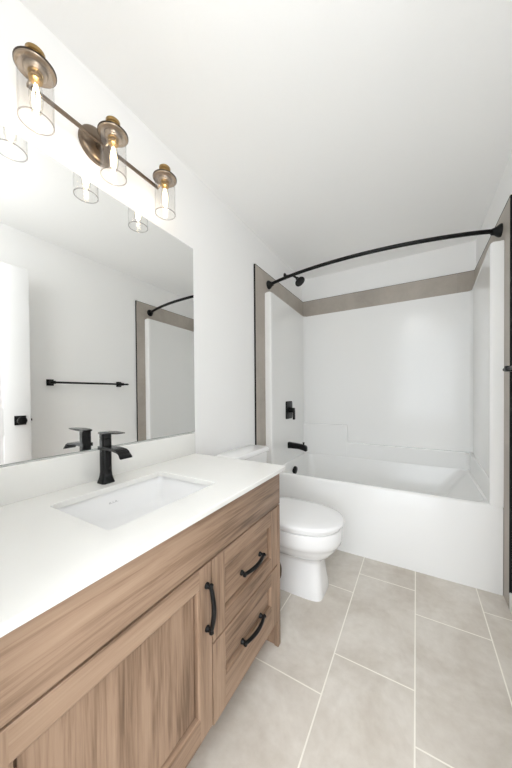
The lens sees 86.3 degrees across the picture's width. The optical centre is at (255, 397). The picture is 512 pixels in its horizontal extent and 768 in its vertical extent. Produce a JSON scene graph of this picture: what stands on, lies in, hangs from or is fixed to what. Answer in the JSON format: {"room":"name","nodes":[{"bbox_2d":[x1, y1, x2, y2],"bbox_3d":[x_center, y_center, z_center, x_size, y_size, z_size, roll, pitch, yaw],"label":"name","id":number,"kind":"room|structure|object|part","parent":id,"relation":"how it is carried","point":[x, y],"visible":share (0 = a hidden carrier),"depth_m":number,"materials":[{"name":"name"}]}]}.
{"room":"bathroom","nodes":[
{"label":"bathroom","id":0,"kind":"room"},
{"bbox_2d":[0,0,301,466],"bbox_3d":[-0.245,-0.082,1.841,0.100,2.400,3.070,0,1,30],"label":"wall","id":1,"kind":"structure","parent":0,"point":[226,251],"depth_m":1.51,"materials":[{"name":"white paint"}]},
{"bbox_2d":[12,42,176,204],"bbox_3d":[-0.562,-0.945,1.050,0.154,0.219,0.597,0,1,30],"label":"vanity light","id":2,"kind":"object","parent":1,"relation":"attached to","point":[30,60],"visible":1,"depth_m":1.01,"materials":[{"name":"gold metal"}]},
{"bbox_2d":[27,66,43,86],"bbox_3d":[-0.665,-0.966,0.825,0.039,0.024,0.039,0,1,30],"label":"socket","id":3,"kind":"object","parent":2,"relation":"attached to","point":[35,74],"depth_m":0.82,"materials":[{"name":"gold metal"}]},
{"bbox_2d":[107,134,118,148],"bbox_3d":[-0.541,-0.969,1.036,0.039,0.024,0.039,0,1,30],"label":"socket","id":4,"kind":"object","parent":2,"relation":"attached to","point":[112,139],"depth_m":1.03,"materials":[{"name":"gold metal"}]},
{"bbox_2d":[160,179,168,189],"bbox_3d":[-0.416,-0.973,1.249,0.039,0.024,0.039,0,1,30],"label":"socket","id":5,"kind":"object","parent":2,"relation":"attached to","point":[164,183],"depth_m":1.24,"materials":[{"name":"gold metal"}]},
{"bbox_2d":[0,433,194,505],"bbox_3d":[-0.627,0.266,1.069,0.019,0.115,1.098,0,1,30],"label":"backsplash","id":6,"kind":"structure","parent":1,"relation":"attached to","point":[22,481],"depth_m":0.99,"materials":[{"name":"white stone"}]},
{"bbox_2d":[0,125,194,465],"bbox_3d":[-0.634,-0.314,1.073,0.006,1.036,1.110,0,1,30],"label":"mirror","id":7,"kind":"object","parent":1,"relation":"attached to","point":[97,298],"visible":1,"depth_m":1.02,"materials":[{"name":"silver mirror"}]},
{"bbox_2d":[254,264,302,445],"bbox_3d":[0.263,0.029,2.595,0.012,2.153,1.059,0,1,30],"label":"trim","id":8,"kind":"structure","parent":1,"relation":"attached to","point":[261,277],"depth_m":2.21,"materials":[{"name":"tile"}]},
{"bbox_2d":[284,273,304,286],"bbox_3d":[0.361,-1.121,2.581,0.198,0.152,0.099,0,1,30],"label":"shower fixture","id":9,"kind":"object","parent":1,"relation":"attached to","point":[299,280],"visible":0.72,"depth_m":2.55,"materials":[{"name":"black metal"}]},
{"bbox_2d":[266,223,502,288],"bbox_3d":[0.725,-0.952,1.891,1.511,0.072,0.182,0,1,30],"label":"shower curtain rod","id":10,"kind":"object","parent":1,"relation":"attached to","point":[497,231],"visible":1,"depth_m":1.70,"materials":[{"name":"black metal"}]},
{"bbox_2d":[19,0,511,279],"bbox_3d":[0.055,-1.306,0.295,3.200,0.080,5.400,0,1,30],"label":"ceiling","id":11,"kind":"structure","parent":0,"point":[331,129],"depth_m":1.18,"materials":[{"name":"white paint"}]},
{"bbox_2d":[187,550,511,767],"bbox_3d":[0.075,1.173,0.323,3.200,0.080,5.400,0,1,30],"label":"floor","id":12,"kind":"structure","parent":0,"point":[394,666],"depth_m":1.07,"materials":[{"name":"tile"}]},
{"bbox_2d":[0,474,280,767],"bbox_3d":[-0.379,0.737,0.922,0.589,0.787,1.044,0,1,30],"label":"vanity cabinet","id":13,"kind":"object","parent":12,"relation":"on","point":[135,668],"visible":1,"depth_m":0.64,"materials":[{"name":"brown wood"}]},
{"bbox_3d":[-0.278,0.749,0.601,0.020,0.503,0.539,0,1,30],"label":"door","id":14,"kind":"part","parent":13,"relation":"part of","materials":[{"name":"brown wood"}]},
{"bbox_2d":[0,453,285,637],"bbox_3d":[-0.387,0.333,0.928,0.575,0.019,1.097,0,1,30],"label":"countertop","id":15,"kind":"structure","parent":13,"relation":"on","point":[48,555],"depth_m":0.66,"materials":[{"name":"white stone"}]},
{"bbox_2d":[97,431,131,484],"bbox_3d":[-0.526,0.226,1.010,0.152,0.195,0.049,0,1,30],"label":"faucet","id":16,"kind":"object","parent":15,"relation":"on","point":[106,448],"visible":1,"depth_m":1.02,"materials":[{"name":"black metal"}]},
{"bbox_3d":[-0.537,0.142,1.015,0.118,0.027,0.037,0,1,30],"label":"lever","id":17,"kind":"part","parent":16,"relation":"part of","materials":[{"name":"black metal"}]},
{"bbox_3d":[-0.524,0.201,1.008,0.147,0.034,0.047,0,1,30],"label":"spout","id":18,"kind":"part","parent":16,"relation":"part of","materials":[{"name":"black metal"}]},
{"bbox_2d":[57,476,207,529],"bbox_3d":[-0.386,0.414,0.923,0.370,0.142,0.474,0,1,30],"label":"sink","id":19,"kind":"object","parent":15,"relation":"in","point":[111,510],"visible":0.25,"depth_m":1.06,"materials":[{"name":"white ceramic"}]},
{"bbox_3d":[-0.131,0.620,0.798,0.035,0.150,0.019,0,1,30],"label":"handle","id":20,"kind":"part","parent":13,"relation":"part of","materials":[{"name":"black metal"}]},
{"bbox_3d":[-0.027,0.619,1.029,0.020,0.256,0.447,0,1,30],"label":"drawer","id":21,"kind":"part","parent":13,"relation":"part of","materials":[{"name":"brown wood"}]},
{"bbox_3d":[-0.025,0.878,1.032,0.020,0.252,0.447,0,1,30],"label":"drawer","id":22,"kind":"part","parent":13,"relation":"part of","materials":[{"name":"brown wood"}]},
{"bbox_3d":[-0.002,0.866,1.018,0.035,0.019,0.152,0,1,30],"label":"handle","id":23,"kind":"part","parent":13,"relation":"part of","materials":[{"name":"black metal"}]},
{"bbox_3d":[-0.004,0.621,1.015,0.035,0.019,0.152,0,1,30],"label":"handle","id":24,"kind":"part","parent":13,"relation":"part of","materials":[{"name":"black metal"}]},
{"bbox_3d":[0.095,0.804,1.237,0.021,0.636,0.024,0,1,30],"label":"corner post","id":25,"kind":"part","parent":13,"relation":"part of","materials":[{"name":"brown wood"}]},
{"bbox_2d":[216,445,343,601],"bbox_3d":[0.166,0.736,1.690,0.732,0.763,0.434,0,1,30],"label":"toilet","id":26,"kind":"object","parent":12,"relation":"on","point":[310,532],"visible":0.43,"depth_m":1.52,"materials":[{"name":"white ceramic"}]},
{"bbox_3d":[-0.078,0.370,1.827,0.173,0.032,0.434,0,1,30],"label":"tank lid","id":27,"kind":"part","parent":26,"relation":"part of","materials":[{"name":"white ceramic"}]},
{"bbox_3d":[-0.078,0.560,1.831,0.153,0.347,0.412,0,1,30],"label":"tank","id":28,"kind":"part","parent":26,"relation":"part of","materials":[{"name":"white ceramic"}]},
{"bbox_3d":[0.252,0.722,1.640,0.504,0.018,0.360,0,1,30],"label":"seat","id":29,"kind":"part","parent":26,"relation":"part of","materials":[{"name":"white plastic"}]},
{"bbox_3d":[0.258,0.696,1.636,0.520,0.031,0.388,0,1,30],"label":"lid","id":30,"kind":"part","parent":26,"relation":"part of","materials":[{"name":"white plastic"}]},
{"bbox_2d":[265,240,503,595],"bbox_3d":[0.952,0.115,2.276,1.500,1.978,0.890,0,1,30],"label":"bathtub","id":31,"kind":"object","parent":12,"relation":"on","point":[399,406],"visible":0.82,"depth_m":2.35,"materials":[{"name":"white plastic"}]},
{"bbox_2d":[286,401,294,419],"bbox_3d":[0.333,0.124,2.572,0.072,0.173,0.148,0,1,30],"label":"shower valve","id":32,"kind":"object","parent":31,"relation":"attached to","point":[289,410],"visible":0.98,"depth_m":2.55,"materials":[{"name":"black metal"}]},
{"bbox_3d":[0.309,0.121,2.586,0.018,0.166,0.148,0,1,30],"label":"trim plate","id":33,"kind":"part","parent":32,"relation":"part of","materials":[{"name":"black metal"}]},
{"bbox_2d":[288,442,306,451],"bbox_3d":[0.386,0.457,2.546,0.182,0.082,0.060,0,1,30],"label":"tub spout","id":34,"kind":"object","parent":31,"relation":"attached to","point":[292,445],"visible":1,"depth_m":2.52,"materials":[{"name":"black metal"}]},
{"bbox_2d":[279,452,503,595],"bbox_3d":[0.958,0.856,2.284,1.500,0.497,0.890,0,1,30],"label":"tub","id":35,"kind":"object","parent":31,"relation":"in","point":[432,519],"depth_m":1.83,"materials":[{"name":"white ceramic"}]},
{"bbox_2d":[302,241,475,301],"bbox_3d":[1.207,-0.103,2.711,1.524,2.400,0.100,0,1,30],"label":"wall","id":36,"kind":"structure","parent":0,"point":[459,258],"depth_m":2.58,"materials":[{"name":"white paint"}]},
{"bbox_2d":[303,270,474,316],"bbox_3d":[1.179,0.022,2.664,1.502,2.153,0.012,0,1,30],"label":"trim","id":37,"kind":"structure","parent":36,"relation":"attached to","point":[463,281],"depth_m":2.57,"materials":[{"name":"tile"}]},
{"bbox_2d":[476,151,511,265],"bbox_3d":[1.156,-0.083,1.019,0.100,2.400,3.070,0,1,30],"label":"wall","id":38,"kind":"structure","parent":0,"point":[503,191],"depth_m":1.67,"materials":[{"name":"white paint"}]},
{"bbox_2d":[475,194,511,606],"bbox_3d":[1.579,0.028,1.851,0.012,2.153,1.011,0,1,30],"label":"trim","id":39,"kind":"structure","parent":38,"relation":"attached to","point":[505,217],"depth_m":1.46,"materials":[{"name":"tile"}]},
{"bbox_2d":[503,366,511,371],"bbox_3d":[1.051,-0.128,1.013,0.076,0.052,0.700,0,1,30],"label":"towel bar","id":40,"kind":"object","parent":38,"relation":"attached to","point":[506,368],"visible":1,"depth_m":1.26,"materials":[{"name":"black metal"}]},
{"bbox_2d":[509,593,511,613],"bbox_3d":[0.866,1.079,0.633,0.013,0.090,1.839,0,1,30],"label":"baseboard","id":41,"kind":"structure","parent":38,"relation":"attached to","point":[510,594],"depth_m":1.41,"materials":[{"name":"white paint"}]}
]}

